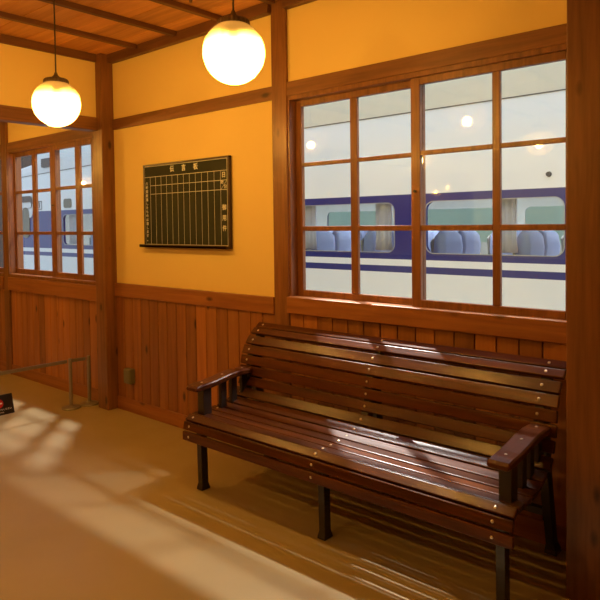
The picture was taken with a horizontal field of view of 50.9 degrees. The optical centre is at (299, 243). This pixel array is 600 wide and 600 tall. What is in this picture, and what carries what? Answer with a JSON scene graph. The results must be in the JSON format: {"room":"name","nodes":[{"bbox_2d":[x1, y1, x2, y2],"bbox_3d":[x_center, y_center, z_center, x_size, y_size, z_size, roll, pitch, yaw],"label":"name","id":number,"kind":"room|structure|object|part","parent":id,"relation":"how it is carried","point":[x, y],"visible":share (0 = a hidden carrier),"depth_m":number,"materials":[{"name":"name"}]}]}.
{"room":"railway station","nodes":[
{"label":"railway station","id":0,"kind":"room"},
{"bbox_2d":[0,43,95,116],"bbox_3d":[-3.399,-1.185,3.124,0.055,0.515,5.300,1,2,41],"label":"wall header","id":1,"kind":"structure","parent":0,"point":[22,70],"depth_m":4.72,"materials":[{"name":"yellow paint"}]},
{"bbox_2d":[0,33,95,61],"bbox_3d":[-3.403,-1.410,3.110,0.092,0.063,5.288,1,2,41],"label":"trim","id":2,"kind":"structure","parent":1,"relation":"attached to","point":[5,39],"depth_m":4.76,"materials":[{"name":"brown wood"}]},
{"bbox_2d":[0,105,97,131],"bbox_3d":[-3.399,-0.882,3.129,0.105,0.106,5.288,1,2,41],"label":"trim","id":3,"kind":"structure","parent":1,"relation":"attached to","point":[10,114],"depth_m":4.69,"materials":[{"name":"brown wood"}]},
{"bbox_2d":[0,0,276,53],"bbox_3d":[-3.721,-1.507,3.469,14.840,0.115,5.660,1,2,41],"label":"ceiling","id":4,"kind":"structure","parent":0,"point":[147,11],"depth_m":4.23,"materials":[{"name":"brown wood"}]},
{"bbox_2d":[32,0,80,126],"bbox_3d":[-1.399,-1.077,3.610,0.264,0.811,0.264,1,2,41],"label":"globe pendant lamp","id":5,"kind":"object","parent":4,"relation":"hanging from","point":[55,102],"visible":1,"depth_m":3.53,"materials":[{"name":"white glass"}]},
{"bbox_3d":[-1.401,-1.220,3.605,0.008,0.485,0.008,1,2,41],"label":"cord","id":6,"kind":"part","parent":5,"relation":"part of","materials":[{"name":"black metal"}]},
{"bbox_3d":[-1.396,-0.797,3.618,0.264,0.251,0.264,1,2,41],"label":"glass globe","id":7,"kind":"part","parent":5,"relation":"part of","materials":[{"name":"beige glass"}]},
{"bbox_2d":[202,0,264,84],"bbox_3d":[-0.283,-1.071,2.661,0.264,0.791,0.264,1,2,41],"label":"globe pendant lamp","id":8,"kind":"object","parent":4,"relation":"hanging from","point":[233,51],"visible":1,"depth_m":2.58,"materials":[{"name":"white glass"}]},
{"bbox_2d":[0,371,570,599],"bbox_3d":[-3.684,1.494,3.563,14.840,0.120,5.660,1,2,41],"label":"floor","id":9,"kind":"structure","parent":0,"point":[97,503],"depth_m":3.08,"materials":[{"name":"concrete"}]},
{"bbox_2d":[0,393,14,415],"bbox_3d":[-2.416,1.292,5.044,0.085,0.154,0.230,1,2,41],"label":"sign","id":10,"kind":"object","parent":9,"relation":"on","point":[6,400],"visible":1,"depth_m":5.08,"materials":[{"name":"black"}]},
{"bbox_2d":[61,358,80,410],"bbox_3d":[-1.894,1.152,5.210,0.154,0.415,0.154,1,2,41],"label":"barrier post","id":11,"kind":"object","parent":9,"relation":"on","point":[70,406],"visible":1,"depth_m":5.20,"materials":[{"name":"metal"}]},
{"bbox_2d":[80,355,98,406],"bbox_3d":[-1.779,1.147,5.320,0.154,0.415,0.154,1,2,41],"label":"barrier post","id":12,"kind":"object","parent":9,"relation":"on","point":[89,402],"visible":0.99,"depth_m":5.31,"materials":[{"name":"metal"}]},
{"bbox_2d":[183,322,565,599],"bbox_3d":[0.280,0.955,3.176,1.902,0.883,0.690,1,2,41],"label":"slatted bench","id":13,"kind":"object","parent":9,"relation":"on","point":[505,484],"visible":0.98,"depth_m":2.98,"materials":[{"name":"wood"}]},
{"bbox_3d":[-0.552,1.194,3.590,0.048,0.400,0.063,1,2,41],"label":"leg","id":14,"kind":"part","parent":13,"relation":"part of","materials":[{"name":"brown wood"}]},
{"bbox_3d":[-0.540,0.904,3.579,0.052,0.180,0.060,1,2,41],"label":"arm post","id":15,"kind":"part","parent":13,"relation":"part of","materials":[{"name":"brown wood"}]},
{"bbox_3d":[-0.441,0.782,3.692,0.092,0.065,0.502,1,2,41],"label":"armrest","id":16,"kind":"part","parent":13,"relation":"part of","materials":[{"name":"brown wood"}]},
{"bbox_3d":[-0.418,0.795,3.738,0.044,0.466,0.578,1,2,41],"label":"support rail","id":17,"kind":"part","parent":13,"relation":"part of","materials":[{"name":"brown wood"}]},
{"bbox_3d":[-0.230,0.978,3.959,0.055,0.800,0.174,1,2,41],"label":"leg","id":18,"kind":"part","parent":13,"relation":"part of","materials":[{"name":"brown wood"}]},
{"bbox_3d":[0.118,1.204,3.011,0.048,0.400,0.063,1,2,41],"label":"leg","id":19,"kind":"part","parent":13,"relation":"part of","materials":[{"name":"brown wood"}]},
{"bbox_3d":[0.252,0.805,3.159,0.044,0.466,0.578,1,2,41],"label":"support rail","id":20,"kind":"part","parent":13,"relation":"part of","materials":[{"name":"brown wood"}]},
{"bbox_3d":[0.440,0.988,3.380,0.055,0.800,0.174,1,2,41],"label":"leg","id":21,"kind":"part","parent":13,"relation":"part of","materials":[{"name":"brown wood"}]},
{"bbox_3d":[0.784,1.214,2.436,0.048,0.400,0.063,1,2,41],"label":"leg","id":22,"kind":"part","parent":13,"relation":"part of","materials":[{"name":"brown wood"}]},
{"bbox_3d":[0.799,0.924,2.423,0.052,0.180,0.060,1,2,41],"label":"arm post","id":23,"kind":"part","parent":13,"relation":"part of","materials":[{"name":"brown wood"}]},
{"bbox_3d":[0.898,0.801,2.536,0.092,0.065,0.502,1,2,41],"label":"armrest","id":24,"kind":"part","parent":13,"relation":"part of","materials":[{"name":"brown wood"}]},
{"bbox_3d":[0.918,0.815,2.584,0.044,0.466,0.578,1,2,41],"label":"support rail","id":25,"kind":"part","parent":13,"relation":"part of","materials":[{"name":"brown wood"}]},
{"bbox_3d":[1.106,0.998,2.805,0.055,0.800,0.174,1,2,41],"label":"leg","id":26,"kind":"part","parent":13,"relation":"part of","materials":[{"name":"brown wood"}]},
{"bbox_3d":[-2.891,1.199,4.109,0.154,0.415,0.154,1,2,41],"label":"barrier post","id":27,"kind":"object","parent":9,"relation":"on","visible":0},
{"bbox_2d":[0,357,85,374],"bbox_3d":[-2.362,0.993,4.720,0.015,0.028,1.629,1,2,43],"label":"belt","id":28,"kind":"object","parent":27,"relation":"attached to","point":[81,358],"visible":1,"depth_m":5.03,"materials":[{"name":"fabric"}]},
{"bbox_2d":[8,0,566,296],"bbox_3d":[-1.906,-0.103,5.596,14.840,2.900,0.120,1,2,41],"label":"wall","id":29,"kind":"structure","parent":0,"point":[324,36],"depth_m":4.17,"materials":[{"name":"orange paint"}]},
{"bbox_2d":[0,153,3,275],"bbox_3d":[-3.646,-0.318,7.073,1.750,1.280,0.154,1,2,41],"label":"window","id":30,"kind":"structure","parent":29,"relation":"in","point":[1,233],"depth_m":6.56,"materials":[{"name":"brown wood"}]},
{"bbox_2d":[0,276,3,288],"bbox_3d":[-3.643,0.390,7.088,1.710,0.133,0.165,1,2,41],"label":"trim","id":31,"kind":"structure","parent":29,"relation":"attached to","point":[1,277],"depth_m":6.48,"materials":[{"name":"brown wood"}]},
{"bbox_2d":[0,289,5,361],"bbox_3d":[-3.667,0.840,7.069,1.710,0.766,0.014,1,2,41],"label":"trim","id":32,"kind":"structure","parent":29,"relation":"attached to","point":[2,297],"depth_m":6.56,"materials":[{"name":"brown wood"}]},
{"bbox_2d":[0,360,6,370],"bbox_3d":[-3.665,1.270,7.079,1.710,0.105,0.024,1,2,41],"label":"baseboard","id":33,"kind":"structure","parent":29,"relation":"attached to","point":[2,363],"depth_m":6.57,"materials":[{"name":"brown wood"}]},
{"bbox_2d":[0,122,12,373],"bbox_3d":[-2.991,-0.109,6.434,0.120,2.885,0.030,1,2,41],"label":"trim","id":34,"kind":"structure","parent":29,"relation":"attached to","point":[3,125],"depth_m":6.42,"materials":[{"name":"brown wood"}]},
{"bbox_2d":[7,130,91,151],"bbox_3d":[-2.303,-0.962,5.810,1.720,0.088,0.020,1,2,41],"label":"trim","id":35,"kind":"structure","parent":29,"relation":"attached to","point":[68,135],"depth_m":5.81,"materials":[{"name":"brown wood"}]},
{"bbox_2d":[7,136,95,284],"bbox_3d":[-2.261,-0.298,5.877,1.750,1.280,0.154,1,2,41],"label":"window","id":36,"kind":"structure","parent":29,"relation":"in","point":[14,157],"depth_m":5.87,"materials":[{"name":"brown wood"}]},
{"bbox_3d":[-2.565,-0.303,6.156,0.875,1.218,0.028,1,2,41],"label":"sash","id":37,"kind":"part","parent":36,"relation":"part of","materials":[{"name":"brown wood"}]},
{"bbox_3d":[-1.972,-0.292,5.594,0.898,1.218,0.028,1,2,41],"label":"sash","id":38,"kind":"part","parent":36,"relation":"part of","materials":[{"name":"brown wood"}]},
{"bbox_2d":[8,277,95,300],"bbox_3d":[-2.255,0.411,5.889,1.720,0.133,0.165,1,2,41],"label":"trim","id":39,"kind":"structure","parent":29,"relation":"attached to","point":[44,287],"depth_m":5.78,"materials":[{"name":"brown wood"}]},
{"bbox_2d":[11,290,97,388],"bbox_3d":[-2.278,0.860,5.870,1.720,0.766,0.014,1,2,41],"label":"wainscoting","id":40,"kind":"structure","parent":29,"relation":"attached to","point":[45,328],"depth_m":5.85,"materials":[{"name":"brown wood"}]},
{"bbox_2d":[12,364,97,400],"bbox_3d":[-2.276,1.291,5.879,1.720,0.105,0.024,1,2,41],"label":"baseboard","id":41,"kind":"structure","parent":29,"relation":"attached to","point":[52,381],"depth_m":5.86,"materials":[{"name":"brown wood"}]},
{"bbox_2d":[0,11,136,48],"bbox_3d":[-3.008,-1.421,2.807,0.042,0.033,5.345,1,2,41],"label":"ceiling beam","id":42,"kind":"structure","parent":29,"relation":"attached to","point":[3,15],"depth_m":4.38,"materials":[{"name":"brown wood"}]},
{"bbox_2d":[92,53,118,409],"bbox_3d":[-1.597,-0.086,5.176,0.145,2.885,0.112,1,2,41],"label":"trim","id":43,"kind":"structure","parent":29,"relation":"attached to","point":[103,139],"depth_m":5.13,"materials":[{"name":"brown wood"}]},
{"bbox_2d":[38,0,175,36],"bbox_3d":[-2.644,-1.415,2.492,0.042,0.033,5.345,1,2,41],"label":"ceiling beam","id":44,"kind":"structure","parent":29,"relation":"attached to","point":[62,3],"depth_m":4.11,"materials":[{"name":"brown wood"}]},
{"bbox_2d":[124,368,134,384],"bbox_3d":[-1.365,1.058,5.045,0.090,0.120,0.054,1,2,41],"label":"outlet box","id":45,"kind":"object","parent":29,"relation":"attached to","point":[129,373],"visible":1,"depth_m":5.02,"materials":[{"name":"plastic"}]},
{"bbox_3d":[-1.381,1.059,5.026,0.076,0.104,0.006,1,2,41],"label":"plate","id":46,"kind":"part","parent":45,"relation":"part of","materials":[{"name":"plastic"}]},
{"bbox_2d":[149,0,221,20],"bbox_3d":[-2.279,-1.410,2.177,0.042,0.033,5.345,1,2,41],"label":"ceiling beam","id":47,"kind":"structure","parent":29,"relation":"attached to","point":[170,3],"depth_m":3.98,"materials":[{"name":"brown wood"}]},
{"bbox_2d":[139,155,232,248],"bbox_3d":[-0.851,-0.284,4.554,0.990,0.628,0.055,1,2,41],"label":"notice board","id":48,"kind":"object","parent":29,"relation":"attached to","point":[188,203],"visible":1,"depth_m":4.51,"materials":[{"name":"black wood"}]},
{"bbox_2d":[139,244,232,248],"bbox_3d":[-0.847,0.019,4.564,0.990,0.022,0.055,1,2,41],"label":"chalk tray","id":49,"kind":"object","parent":48,"relation":"on","point":[202,246],"depth_m":4.46,"materials":[{"name":"black wood"}]},
{"bbox_2d":[107,3,270,63],"bbox_3d":[-0.864,-1.483,4.525,1.785,0.070,0.050,1,2,41],"label":"trim","id":50,"kind":"structure","parent":29,"relation":"attached to","point":[261,10],"depth_m":4.49,"materials":[{"name":"brown wood"}]},
{"bbox_2d":[117,395,263,454],"bbox_3d":[-0.821,1.312,4.623,1.785,0.105,0.024,1,2,41],"label":"baseboard","id":51,"kind":"structure","parent":29,"relation":"attached to","point":[169,417],"depth_m":4.88,"materials":[{"name":"brown wood"}]},
{"bbox_2d":[112,86,271,129],"bbox_3d":[-0.847,-0.957,4.554,1.785,0.086,0.016,1,2,41],"label":"trim","id":52,"kind":"structure","parent":29,"relation":"attached to","point":[263,94],"depth_m":4.44,"materials":[{"name":"brown wood"}]},
{"bbox_2d":[114,283,274,313],"bbox_3d":[-0.834,0.383,4.591,1.785,0.108,0.030,1,2,41],"label":"trim","id":53,"kind":"structure","parent":29,"relation":"attached to","point":[243,302],"depth_m":4.46,"materials":[{"name":"brown wood"}]},
{"bbox_2d":[117,296,275,415],"bbox_3d":[-0.823,0.850,4.612,1.785,0.830,0.014,1,2,41],"label":"wainscoting","id":54,"kind":"structure","parent":29,"relation":"attached to","point":[170,347],"depth_m":4.69,"materials":[{"name":"brown wood"}]},
{"bbox_2d":[258,0,274,4],"bbox_3d":[-1.914,-1.404,1.862,0.042,0.033,5.345,1,2,41],"label":"trim","id":55,"kind":"structure","parent":29,"relation":"attached to","point":[269,2],"depth_m":3.85,"materials":[{"name":"brown wood"}]},
{"bbox_2d":[270,0,291,452],"bbox_3d":[-0.115,-0.066,3.956,0.125,2.885,0.022,1,2,41],"label":"trim","id":56,"kind":"structure","parent":29,"relation":"attached to","point":[279,48],"depth_m":3.93,"materials":[{"name":"brown wood"}]},
{"bbox_2d":[282,0,316,9],"bbox_3d":[0.547,-1.462,3.306,1.695,0.070,0.050,1,2,41],"label":"trim","id":57,"kind":"structure","parent":29,"relation":"attached to","point":[286,4],"depth_m":3.80,"materials":[{"name":"brown wood"}]},
{"bbox_2d":[287,295,565,343],"bbox_3d":[0.611,0.386,3.412,1.695,0.102,0.165,1,2,41],"label":"trim","id":58,"kind":"structure","parent":29,"relation":"attached to","point":[490,324],"depth_m":3.24,"materials":[{"name":"brown wood"}]},
{"bbox_2d":[286,23,566,95],"bbox_3d":[0.564,-0.942,3.334,1.695,0.087,0.020,1,2,41],"label":"trim","id":59,"kind":"structure","parent":29,"relation":"attached to","point":[553,35],"depth_m":3.20,"materials":[{"name":"brown wood"}]},
{"bbox_2d":[287,43,566,319],"bbox_3d":[0.613,-0.269,3.395,1.725,1.277,0.154,1,2,41],"label":"window","id":60,"kind":"structure","parent":29,"relation":"in","point":[415,81],"depth_m":3.35,"materials":[{"name":"brown wood"}]},
{"bbox_3d":[0.326,-0.273,3.659,0.895,1.214,0.028,1,2,41],"label":"sash","id":61,"kind":"part","parent":60,"relation":"part of","materials":[{"name":"brown wood"}]},
{"bbox_3d":[0.917,-0.263,3.100,0.835,1.214,0.028,1,2,41],"label":"sash","id":62,"kind":"part","parent":60,"relation":"part of","materials":[{"name":"brown wood"}]},
{"bbox_2d":[290,313,565,527],"bbox_3d":[0.588,0.861,3.393,1.695,0.849,0.014,1,2,41],"label":"wainscoting","id":63,"kind":"structure","parent":29,"relation":"attached to","point":[538,349],"depth_m":3.18,"materials":[{"name":"brown wood"}]},
{"bbox_2d":[303,456,565,550],"bbox_3d":[0.591,1.333,3.404,1.695,0.105,0.024,1,2,41],"label":"baseboard","id":64,"kind":"structure","parent":29,"relation":"attached to","point":[526,527],"depth_m":2.96,"materials":[{"name":"brown wood"}]},
{"bbox_3d":[1.274,-0.049,2.614,0.090,2.900,0.238,1,2,41],"label":"wall","id":65,"kind":"structure","parent":0,"visible":0},
{"bbox_2d":[566,0,599,599],"bbox_3d":[1.145,-0.035,2.470,0.151,2.885,0.150,1,2,41],"label":"wooden pillar","id":66,"kind":"structure","parent":65,"relation":"attached to","point":[583,16],"depth_m":2.43,"materials":[{"name":"brown wood"}]},
{"label":"outside","id":67,"kind":"structure","parent":0,"visible":0},
{"bbox_3d":[-3.023,2.219,16.431,42.000,0.200,9.100,1,2,41],"label":"ground trackbed","id":68,"kind":"structure","parent":67,"visible":0},
{"bbox_2d":[21,60,565,310],"bbox_3d":[0.490,-0.332,10.279,15.900,5.200,3.410,1,2,41],"label":"carriage","id":69,"kind":"object","parent":68,"relation":"on","point":[458,112],"visible":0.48,"depth_m":7.37,"materials":[{"name":"paint"}]},
{"bbox_2d":[41,158,49,167],"bbox_3d":[-5.048,-1.654,12.840,0.660,0.180,0.130,1,2,41],"label":"roof vent","id":70,"kind":"object","parent":69,"relation":"attached to","point":[45,162],"depth_m":12.88,"materials":[{"name":"grey metal"}]},
{"bbox_2d":[63,198,71,207],"bbox_3d":[-4.576,-0.796,12.415,0.290,0.180,0.010,1,2,41],"label":"vent","id":71,"kind":"object","parent":69,"relation":"attached to","point":[67,202],"depth_m":12.40,"materials":[{"name":"grey metal"}]},
{"bbox_2d":[69,215,76,243],"bbox_3d":[-4.443,-0.299,12.463,0.445,0.600,0.044,1,2,41],"label":"curtain","id":72,"kind":"object","parent":69,"relation":"hanging from","point":[72,218],"depth_m":12.49,"materials":[{"name":"fabric"}]},
{"bbox_3d":[-5.433,0.265,15.442,0.100,3.030,3.280,1,2,41],"label":"panel","id":73,"kind":"part","parent":69,"relation":"part of","materials":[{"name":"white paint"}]},
{"bbox_2d":[305,206,316,248],"bbox_3d":[0.121,-0.231,8.522,0.254,0.600,0.044,1,2,41],"label":"curtain","id":74,"kind":"object","parent":69,"relation":"hanging from","point":[310,211],"depth_m":8.49,"materials":[{"name":"fabric"}]},
{"bbox_3d":[0.307,0.276,8.777,0.200,0.965,0.440,1,2,41],"label":"backrest","id":75,"kind":"part","parent":69,"relation":"part of","materials":[{"name":"fabric"}]},
{"bbox_3d":[0.634,0.260,9.155,0.200,0.965,0.440,1,2,41],"label":"backrest","id":76,"kind":"part","parent":69,"relation":"part of","materials":[{"name":"fabric"}]},
{"bbox_3d":[1.088,0.520,8.113,0.425,1.220,0.450,1,2,41],"label":"passenger seat","id":77,"kind":"part","parent":69,"relation":"part of","materials":[{"name":"grey"}]},
{"bbox_3d":[1.219,0.184,11.331,0.200,0.965,0.440,1,2,41],"label":"backrest","id":78,"kind":"part","parent":69,"relation":"part of","materials":[{"name":"fabric"}]},
{"bbox_3d":[1.019,0.287,8.163,0.200,0.965,0.440,1,2,41],"label":"backrest","id":79,"kind":"part","parent":69,"relation":"part of","materials":[{"name":"fabric"}]},
{"bbox_2d":[375,203,392,250],"bbox_3d":[1.026,-0.218,7.742,0.244,0.600,0.044,1,2,41],"label":"curtain","id":80,"kind":"object","parent":69,"relation":"hanging from","point":[383,211],"depth_m":7.73,"materials":[{"name":"fabric"}]},
{"bbox_3d":[1.345,0.271,8.541,0.200,0.965,0.440,1,2,41],"label":"backrest","id":81,"kind":"part","parent":69,"relation":"part of","materials":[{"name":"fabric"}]},
{"bbox_3d":[1.845,0.531,7.460,0.425,1.220,0.450,1,2,41],"label":"passenger seat","id":82,"kind":"part","parent":69,"relation":"part of","materials":[{"name":"fabric"}]},
{"bbox_3d":[2.031,0.237,9.335,0.200,0.965,0.440,1,2,41],"label":"backrest","id":83,"kind":"part","parent":69,"relation":"part of","materials":[{"name":"fabric"}]},
{"bbox_3d":[1.776,0.298,7.510,0.200,0.965,0.440,1,2,41],"label":"backrest","id":84,"kind":"part","parent":69,"relation":"part of","materials":[{"name":"fabric"}]},
{"bbox_3d":[2.102,0.282,7.888,0.200,0.965,0.440,1,2,41],"label":"backrest","id":85,"kind":"part","parent":69,"relation":"part of","materials":[{"name":"fabric"}]},
{"bbox_3d":[2.857,0.481,8.632,0.425,1.220,0.450,1,2,41],"label":"passenger seat","id":86,"kind":"part","parent":69,"relation":"part of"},
{"bbox_3d":[2.788,0.248,8.682,0.200,0.965,0.440,1,2,41],"label":"backrest","id":87,"kind":"part","parent":69,"relation":"part of","materials":[{"name":"fabric"}]},
{"bbox_2d":[502,199,517,252],"bbox_3d":[2.195,-0.201,6.732,0.254,0.600,0.044,1,2,41],"label":"curtain","id":88,"kind":"object","parent":69,"relation":"hanging from","point":[509,206],"depth_m":6.70,"materials":[{"name":"fabric"}]},
{"bbox_3d":[2.517,0.309,6.869,0.200,0.965,0.440,1,2,41],"label":"backrest","id":89,"kind":"part","parent":69,"relation":"part of","materials":[{"name":"fabric"}]},
{"bbox_3d":[2.844,0.293,7.247,0.200,0.965,0.440,1,2,41],"label":"backrest","id":90,"kind":"part","parent":69,"relation":"part of","materials":[{"name":"fabric"}]},
{"bbox_3d":[3.599,0.492,7.992,0.425,1.220,0.450,1,2,41],"label":"passenger seat","id":91,"kind":"part","parent":69,"relation":"part of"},
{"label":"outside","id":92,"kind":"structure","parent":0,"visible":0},
{"bbox_2d":[0,156,563,267],"bbox_3d":[-2.963,-2.329,21.012,48.000,8.600,0.200,1,2,41],"label":"windows","id":93,"kind":"structure","parent":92,"point":[538,214],"depth_m":15.10,"materials":[{"name":"paint"}]}
]}

